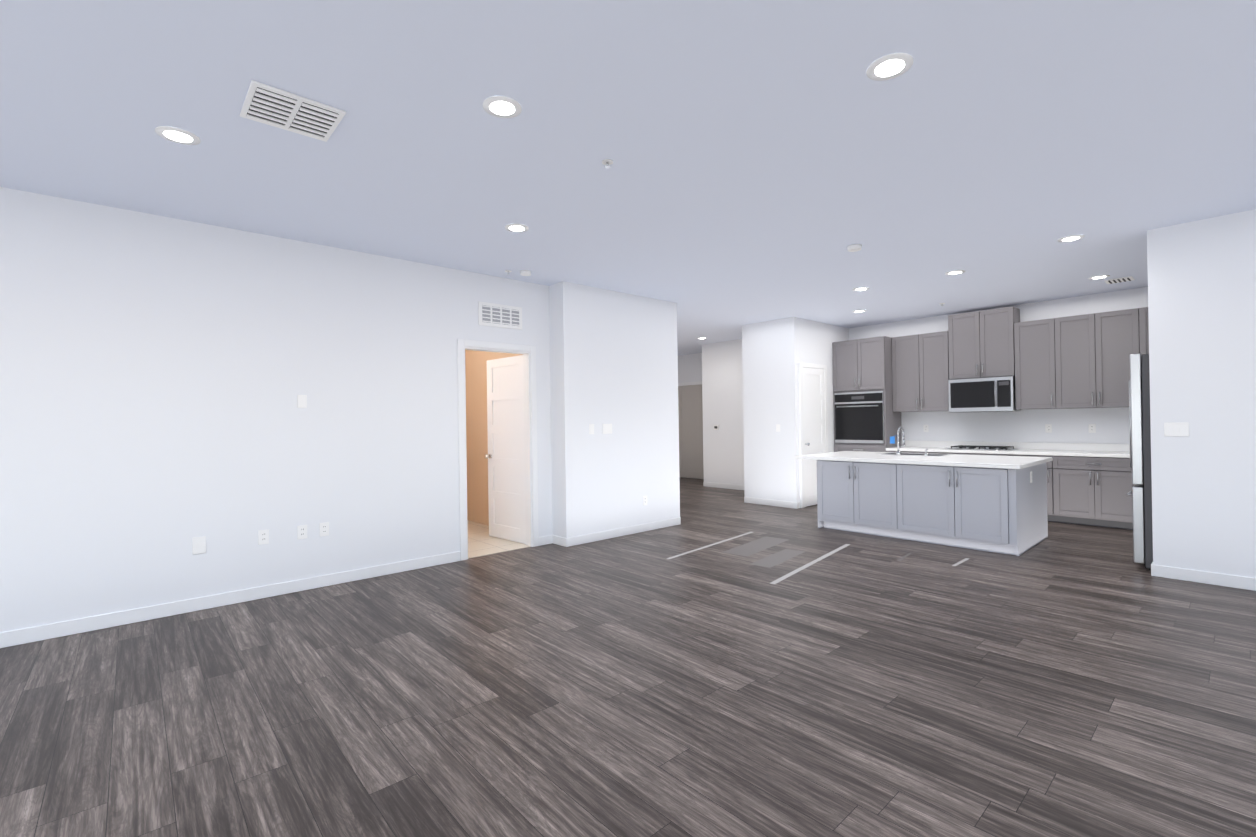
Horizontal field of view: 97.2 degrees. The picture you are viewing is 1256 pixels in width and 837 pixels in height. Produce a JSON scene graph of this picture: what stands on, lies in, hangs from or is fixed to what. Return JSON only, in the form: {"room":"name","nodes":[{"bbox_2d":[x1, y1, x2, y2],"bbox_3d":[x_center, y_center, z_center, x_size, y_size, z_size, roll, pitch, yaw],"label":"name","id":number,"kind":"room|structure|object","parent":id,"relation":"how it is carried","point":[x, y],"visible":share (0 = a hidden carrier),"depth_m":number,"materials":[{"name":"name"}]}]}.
{"room":"open-plan living room","nodes":[
{"label":"open-plan living room","id":0,"kind":"room"},
{"bbox_2d":[0,187,551,632],"bbox_3d":[-3.664,-0.017,4.054,7.320,3.000,0.120,-1,0,-42],"label":"wall","id":1,"kind":"structure","parent":0,"point":[158,374],"depth_m":4.34,"materials":[{"name":"white paint"}]},
{"bbox_2d":[192,536,205,554],"bbox_3d":[-3.309,0.979,4.269,0.085,0.130,0.008,-1,0,-42],"label":"electrical outlet plate","id":2,"kind":"object","parent":1,"relation":"attached to","point":[198,545],"visible":1,"depth_m":4.27,"materials":[{"name":"white plastic"}]},
{"bbox_2d":[0,551,459,647],"bbox_3d":[-4.010,1.436,3.627,6.150,0.100,0.016,-1,0,-42],"label":"baseboard","id":3,"kind":"structure","parent":1,"relation":"attached to","point":[50,631],"depth_m":4.28,"materials":[{"name":"white wood"}]},
{"bbox_2d":[258,529,268,544],"bbox_3d":[-2.996,0.975,4.550,0.075,0.118,0.008,-1,0,-42],"label":"electrical outlet","id":4,"kind":"object","parent":1,"relation":"attached to","point":[263,536],"visible":1,"depth_m":4.55,"materials":[{"name":"white plastic"}]},
{"bbox_2d":[297,525,306,539],"bbox_3d":[-2.788,0.973,4.737,0.075,0.118,0.008,-1,0,-42],"label":"electrical outlet","id":5,"kind":"object","parent":1,"relation":"attached to","point":[301,531],"visible":1,"depth_m":4.73,"materials":[{"name":"white plastic"}]},
{"bbox_2d":[297,395,306,407],"bbox_3d":[-2.797,-0.147,4.748,0.070,0.110,0.008,-1,0,-42],"label":"switch plate","id":6,"kind":"object","parent":1,"relation":"attached to","point":[301,401],"visible":1,"depth_m":4.75,"materials":[{"name":"white plastic"}]},
{"bbox_2d":[320,522,328,536],"bbox_3d":[-2.662,0.972,4.851,0.075,0.118,0.008,-1,0,-42],"label":"electrical outlet","id":7,"kind":"object","parent":1,"relation":"attached to","point":[324,529],"visible":1,"depth_m":4.85,"materials":[{"name":"white plastic"}]},
{"bbox_2d":[457,339,538,560],"bbox_3d":[-1.434,0.318,6.050,0.940,2.280,0.151,-1,0,-42],"label":"door frame","id":8,"kind":"structure","parent":1,"relation":"attached to","point":[530,442],"depth_m":6.26,"materials":[{"name":"white wood"}]},
{"bbox_2d":[478,301,521,329],"bbox_3d":[-1.383,-1.118,6.029,0.530,0.250,0.016,-1,0,-42],"label":"air vent","id":9,"kind":"object","parent":1,"relation":"in","point":[498,315],"visible":1,"depth_m":6.01,"materials":[{"name":"white metal"}]},
{"bbox_2d":[484,355,525,543],"bbox_3d":[-1.474,0.361,6.606,0.196,2.176,0.776,-1,0,-42],"label":"door leaf","id":10,"kind":"structure","parent":1,"relation":"in","point":[505,454],"depth_m":6.62,"materials":[{"name":"white wood"}]},
{"bbox_2d":[548,535,563,545],"bbox_3d":[-0.795,1.400,6.344,0.013,0.100,0.270,-1,0,-42],"label":"baseboard","id":11,"kind":"structure","parent":1,"relation":"attached to","point":[554,539],"depth_m":6.37,"materials":[{"name":"white wood"}]},
{"bbox_2d":[465,350,522,525],"bbox_3d":[-2.735,-0.020,6.595,2.538,3.000,2.420,-1,0,-42],"label":"wall","id":12,"kind":"structure","parent":0,"point":[476,435],"depth_m":7.78,"materials":[{"name":"beige paint"}]},
{"bbox_2d":[0,477,1255,836],"bbox_3d":[0.481,1.474,4.605,14.600,0.100,14.200,-1,0,-42],"label":"floor","id":13,"kind":"structure","parent":0,"point":[1064,679],"depth_m":2.79,"materials":[{"name":"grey wood"}]},
{"bbox_2d":[467,520,529,558],"bbox_3d":[-2.596,1.475,6.546,2.415,0.006,2.400,-1,0,-42],"label":"bathroom tile floor","id":14,"kind":"structure","parent":13,"relation":"on","point":[481,542],"depth_m":6.44,"materials":[{"name":"beige tile"}]},
{"bbox_2d":[549,281,679,537],"bbox_3d":[-1.651,-0.027,8.698,1.880,3.000,4.900,-1,0,-42],"label":"wall block","id":15,"kind":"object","parent":13,"relation":"on","point":[614,358],"visible":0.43,"depth_m":6.71,"materials":[{"name":"white paint"}]},
{"bbox_2d":[589,424,593,433],"bbox_3d":[-0.425,0.125,6.496,0.075,0.118,0.008,-1,0,-42],"label":"light switch","id":16,"kind":"object","parent":15,"relation":"attached to","point":[591,428],"visible":1,"depth_m":6.49,"materials":[{"name":"white plastic"}]},
{"bbox_2d":[602,424,611,433],"bbox_3d":[-0.247,0.123,6.657,0.150,0.118,0.008,-1,0,-42],"label":"light switch","id":17,"kind":"object","parent":15,"relation":"attached to","point":[607,428],"visible":1,"depth_m":6.66,"materials":[{"name":"white plastic"}]},
{"bbox_2d":[643,496,646,505],"bbox_3d":[0.221,1.048,7.060,0.075,0.118,0.008,-1,0,-42],"label":"electrical outlet","id":18,"kind":"object","parent":15,"relation":"attached to","point":[644,500],"visible":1,"depth_m":7.05,"materials":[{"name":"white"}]},
{"bbox_2d":[564,517,680,546],"bbox_3d":[0.006,1.391,6.859,1.893,0.100,0.013,-1,0,-42],"label":"baseboard","id":19,"kind":"structure","parent":13,"relation":"on","point":[582,539],"depth_m":6.75,"materials":[{"name":"white wood"}]},
{"bbox_2d":[744,497,799,508],"bbox_3d":[2.306,1.366,8.998,0.013,0.100,1.003,-1,0,-42],"label":"baseboard","id":20,"kind":"structure","parent":13,"relation":"on","point":[796,505],"depth_m":8.95,"materials":[{"name":"white wood"}]},
{"bbox_2d":[742,317,848,501],"bbox_3d":[2.954,-0.092,9.615,1.800,3.000,0.990,-1,0,-42],"label":"wall block","id":21,"kind":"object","parent":13,"relation":"on","point":[774,352],"visible":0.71,"depth_m":9.01,"materials":[{"name":"white paint"}]},
{"bbox_2d":[776,424,779,431],"bbox_3d":[2.408,0.153,8.872,0.008,0.118,0.075,-1,0,-42],"label":"light switch","id":22,"kind":"object","parent":21,"relation":"attached to","point":[777,427],"visible":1,"depth_m":8.87,"materials":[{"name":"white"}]},
{"bbox_2d":[797,362,827,507],"bbox_3d":[3.008,0.260,8.961,0.840,2.290,0.045,-1,0,-42],"label":"door frame","id":23,"kind":"structure","parent":21,"relation":"attached to","point":[800,365],"depth_m":8.69,"materials":[{"name":"white wood"}]},
{"bbox_2d":[802,367,825,506],"bbox_3d":[3.036,0.290,8.930,0.692,2.204,0.099,-1,0,-42],"label":"pantry door","id":24,"kind":"structure","parent":23,"relation":"attached to","point":[814,435],"depth_m":8.92,"materials":[{"name":"white wood"}]},
{"bbox_2d":[666,532,967,583],"bbox_3d":[1.814,1.407,5.618,2.102,0.001,2.320,-1,0,-42],"label":"floor markings","id":25,"kind":"object","parent":13,"relation":"on","point":[756,546],"depth_m":5.82,"materials":[{"name":"grey"}]},
{"bbox_2d":[832,336,901,451],"bbox_3d":[3.999,0.042,9.290,0.676,2.700,0.874,-1,0,-42],"label":"tall cabinet","id":26,"kind":"object","parent":13,"relation":"on","point":[867,418],"visible":0.69,"depth_m":9.04,"materials":[{"name":"grey wood"}]},
{"bbox_2d":[811,459,1047,555],"bbox_3d":[3.612,0.946,6.714,1.354,0.880,2.158,-1,0,-42],"label":"kitchen island","id":27,"kind":"object","parent":13,"relation":"on","point":[993,503],"depth_m":6.09,"materials":[{"name":"grey wood"}]},
{"bbox_2d":[795,451,1052,470],"bbox_3d":[3.535,0.487,6.813,1.390,0.040,2.480,-1,0,-42],"label":"island countertop","id":28,"kind":"structure","parent":27,"relation":"on","point":[1018,462],"depth_m":6.41,"materials":[{"name":"white stone"}]},
{"bbox_2d":[890,427,927,455],"bbox_3d":[3.594,0.284,7.019,0.216,0.366,0.438,-1,0,-42],"label":"faucet","id":29,"kind":"object","parent":28,"relation":"on","point":[892,441],"visible":1,"depth_m":7.06,"materials":[{"name":"silver metal"}]},
{"bbox_2d":[886,440,1134,529],"bbox_3d":[5.483,0.853,7.666,0.651,1.020,3.497,-1,0,-42],"label":"base cabinet","id":30,"kind":"object","parent":13,"relation":"on","point":[1089,484],"visible":0.44,"depth_m":7.04,"materials":[{"name":"grey"}]},
{"bbox_2d":[947,445,1018,450],"bbox_3d":[5.162,0.426,8.060,0.482,0.042,0.780,-1,0,-42],"label":"cooktop","id":31,"kind":"object","parent":30,"relation":"in","point":[998,448],"visible":1,"depth_m":7.96,"materials":[{"name":"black metal"}]},
{"bbox_2d":[1127,354,1152,569],"bbox_3d":[5.142,0.382,5.074,0.900,1.950,0.792,-1,0,-42],"label":"refrigerator","id":32,"kind":"object","parent":13,"relation":"on","point":[1140,428],"visible":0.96,"depth_m":4.98,"materials":[{"name":"grey metal"}]},
{"bbox_2d":[0,0,1255,355],"bbox_3d":[0.435,-1.626,4.618,14.600,0.100,14.200,-1,0,-42],"label":"ceiling","id":33,"kind":"structure","parent":0,"point":[772,158],"depth_m":3.10,"materials":[{"name":"white paint"}]},
{"bbox_2d":[155,126,200,144],"bbox_3d":[-2.447,-1.536,3.010,0.194,0.006,0.194,-1,0,-42],"label":"recessed light","id":34,"kind":"object","parent":33,"relation":"in","point":[177,135],"visible":1,"depth_m":3.00,"materials":[{"name":"white plastic"}]},
{"bbox_2d":[240,80,345,141],"bbox_3d":[-1.700,-1.542,2.807,0.400,0.018,0.380,-1,0,-42],"label":"ceiling vent","id":35,"kind":"object","parent":33,"relation":"in","point":[277,107],"visible":1,"depth_m":2.78,"materials":[{"name":"white metal"}]},
{"bbox_2d":[482,96,521,117],"bbox_3d":[-0.633,-1.564,2.785,0.194,0.006,0.194,-1,0,-42],"label":"recessed light","id":36,"kind":"object","parent":33,"relation":"in","point":[501,107],"visible":1,"depth_m":2.77,"materials":[{"name":"white plastic"}]},
{"bbox_2d":[505,224,528,231],"bbox_3d":[-0.908,-1.553,4.513,0.194,0.006,0.194,-1,0,-42],"label":"recessed light","id":37,"kind":"object","parent":33,"relation":"in","point":[516,227],"visible":0.98,"depth_m":4.50,"materials":[{"name":"white plastic"}]},
{"bbox_2d":[520,270,530,275],"bbox_3d":[-1.078,-1.530,5.825,0.120,0.034,0.120,-1,0,-42],"label":"smoke detector","id":38,"kind":"object","parent":33,"relation":"attached to","point":[525,272],"visible":1,"depth_m":5.78,"materials":[{"name":"white plastic"}]},
{"bbox_2d":[602,159,612,167],"bbox_3d":[-0.126,-1.556,3.388,0.070,0.032,0.070,-1,0,-42],"label":"sprinkler","id":39,"kind":"object","parent":33,"relation":"attached to","point":[607,162],"visible":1,"depth_m":3.38,"materials":[{"name":"white metal"}]},
{"bbox_2d":[847,244,861,251],"bbox_3d":[2.099,-1.577,5.130,0.130,0.042,0.130,-1,0,-42],"label":"smoke detector","id":40,"kind":"object","parent":33,"relation":"attached to","point":[854,247],"visible":1,"depth_m":5.09,"materials":[{"name":"white plastic"}]},
{"bbox_2d":[852,310,865,312],"bbox_3d":[3.458,-1.601,8.272,0.194,0.006,0.194,-1,0,-42],"label":"recessed light","id":41,"kind":"object","parent":33,"relation":"in","point":[857,311],"visible":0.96,"depth_m":8.27,"materials":[{"name":"white plastic"}]},
{"bbox_2d":[852,287,868,290],"bbox_3d":[2.878,-1.599,6.838,0.194,0.006,0.194,-1,0,-42],"label":"recessed light","id":42,"kind":"object","parent":33,"relation":"in","point":[860,288],"visible":0.98,"depth_m":6.82,"materials":[{"name":"white"}]},
{"bbox_2d":[866,53,912,80],"bbox_3d":[1.186,-1.592,2.510,0.194,0.006,0.194,-1,0,-42],"label":"recessed light","id":43,"kind":"object","parent":33,"relation":"in","point":[889,66],"visible":1,"depth_m":2.50,"materials":[{"name":"white plastic"}]},
{"bbox_2d":[945,270,964,274],"bbox_3d":[3.618,-1.613,6.118,0.194,0.006,0.194,-1,0,-42],"label":"recessed light","id":44,"kind":"object","parent":33,"relation":"in","point":[954,272],"visible":1,"depth_m":6.10,"materials":[{"name":"white"}]},
{"bbox_2d":[1057,235,1084,241],"bbox_3d":[3.997,-1.623,4.993,0.194,0.006,0.194,-1,0,-42],"label":"recessed light","id":45,"kind":"object","parent":33,"relation":"in","point":[1070,238],"visible":1,"depth_m":4.98,"materials":[{"name":"white plastic"}]},
{"bbox_2d":[1088,275,1109,278],"bbox_3d":[5.468,-1.639,6.422,0.194,0.006,0.194,-1,0,-42],"label":"recessed light","id":46,"kind":"object","parent":33,"relation":"in","point":[1099,277],"visible":0.94,"depth_m":6.42,"materials":[{"name":"white plastic"}]},
{"bbox_2d":[1104,276,1134,283],"bbox_3d":[5.838,-1.641,6.572,0.250,0.012,0.250,-1,0,-42],"label":"ceiling vent","id":47,"kind":"object","parent":33,"relation":"in","point":[1118,280],"visible":1,"depth_m":6.56,"materials":[{"name":"white"}]},
{"bbox_2d":[678,353,701,478],"bbox_3d":[1.666,-0.057,13.310,0.120,3.000,2.470,-1,0,-42],"label":"wall","id":48,"kind":"structure","parent":0,"point":[689,366],"depth_m":13.38,"materials":[{"name":"white paint"}]},
{"bbox_2d":[678,381,701,385],"bbox_3d":[1.570,0.285,13.298,0.045,2.320,1.090,-1,0,-42],"label":"door frame","id":49,"kind":"structure","parent":48,"relation":"attached to","point":[690,383],"depth_m":13.32,"materials":[{"name":"white wood"}]},
{"bbox_2d":[678,384,703,478],"bbox_3d":[1.538,0.316,13.268,0.103,2.234,0.942,-1,0,-42],"label":"entry door","id":50,"kind":"structure","parent":48,"relation":"in","point":[690,408],"depth_m":13.34,"materials":[{"name":"grey wood"}]},
{"bbox_2d":[702,339,743,484],"bbox_3d":[2.298,-0.076,11.034,0.120,3.000,2.000,-1,0,-42],"label":"wall","id":51,"kind":"structure","parent":0,"point":[716,369],"depth_m":11.33,"materials":[{"name":"white paint"}]},
{"bbox_2d":[704,482,743,489],"bbox_3d":[2.270,1.375,10.984,0.013,0.100,2.000,-1,0,-42],"label":"baseboard","id":52,"kind":"structure","parent":51,"relation":"attached to","point":[710,484],"depth_m":11.31,"materials":[{"name":"white wood"}]},
{"bbox_2d":[849,287,1147,443],"bbox_3d":[6.825,-0.161,6.741,0.120,3.000,8.460,-1,0,-42],"label":"wall","id":53,"kind":"structure","parent":0,"point":[1068,425],"depth_m":7.86,"materials":[{"name":"white paint"}]},
{"bbox_2d":[892,331,951,411],"bbox_3d":[4.682,-0.716,8.766,0.347,1.210,0.831,-1,0,-42],"label":"upper cabinet","id":54,"kind":"object","parent":53,"relation":"attached to","point":[920,379],"depth_m":8.63,"materials":[{"name":"grey wood"}]},
{"bbox_2d":[923,425,928,431],"bbox_3d":[4.797,0.158,8.906,0.008,0.118,0.075,-1,0,-42],"label":"outlet","id":55,"kind":"object","parent":53,"relation":"attached to","point":[926,428],"visible":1,"depth_m":8.90,"materials":[{"name":"white plastic"}]},
{"bbox_2d":[948,307,1019,379],"bbox_3d":[5.235,-1.077,8.146,0.347,0.970,0.830,-1,0,-42],"label":"upper cabinet","id":56,"kind":"object","parent":53,"relation":"attached to","point":[981,344],"depth_m":8.00,"materials":[{"name":"grey wood"}]},
{"bbox_2d":[948,376,1020,411],"bbox_3d":[5.210,-0.342,8.109,0.446,0.489,0.820,-1,0,-42],"label":"microwave","id":57,"kind":"object","parent":56,"relation":"attached to","point":[992,394],"visible":0.96,"depth_m":7.96,"materials":[{"name":"silver metal"}]},
{"bbox_2d":[1012,319,1047,409],"bbox_3d":[5.693,-0.736,7.639,0.347,1.210,0.517,-1,0,-42],"label":"upper cabinet","id":58,"kind":"object","parent":53,"relation":"attached to","point":[1031,377],"depth_m":7.57,"materials":[{"name":"grey wood"}]},
{"bbox_2d":[1045,424,1051,432],"bbox_3d":[5.866,0.137,7.716,0.008,0.118,0.075,-1,0,-42],"label":"outlet","id":59,"kind":"object","parent":53,"relation":"attached to","point":[1048,428],"visible":1,"depth_m":7.71,"materials":[{"name":"white plastic"}]},
{"bbox_2d":[1048,309,1131,408],"bbox_3d":[6.102,-0.744,7.184,0.347,1.210,0.952,-1,0,-42],"label":"upper cabinet","id":60,"kind":"object","parent":53,"relation":"attached to","point":[1077,361],"depth_m":7.11,"materials":[{"name":"grey wood"}]},
{"bbox_2d":[1088,424,1095,432],"bbox_3d":[6.180,0.131,7.366,0.008,0.118,0.075,-1,0,-42],"label":"outlet","id":61,"kind":"object","parent":53,"relation":"attached to","point":[1092,428],"visible":1,"depth_m":7.36,"materials":[{"name":"white plastic"}]},
{"bbox_2d":[1132,307,1148,353],"bbox_3d":[6.539,-0.752,6.697,0.347,1.210,0.600,-1,0,-42],"label":"upper cabinet","id":62,"kind":"object","parent":53,"relation":"attached to","point":[1140,322],"depth_m":6.75,"materials":[{"name":"grey wood"}]},
{"bbox_2d":[1147,209,1255,577],"bbox_3d":[6.028,-0.165,3.243,0.140,3.000,4.320,-1,0,-42],"label":"wall","id":63,"kind":"structure","parent":0,"point":[1202,314],"depth_m":4.56,"materials":[{"name":"white paint"}]},
{"bbox_2d":[1164,422,1188,435],"bbox_3d":[4.639,0.092,4.680,0.008,0.118,0.150,-1,0,-42],"label":"switch plate","id":64,"kind":"object","parent":63,"relation":"attached to","point":[1176,428],"visible":1,"depth_m":4.68,"materials":[{"name":"white plastic"}]},
{"bbox_2d":[1151,562,1255,590],"bbox_3d":[5.977,1.286,3.200,0.016,0.100,4.303,-1,0,-42],"label":"baseboard","id":65,"kind":"structure","parent":63,"relation":"attached to","point":[1234,581],"depth_m":4.56,"materials":[{"name":"white wood"}]}
]}

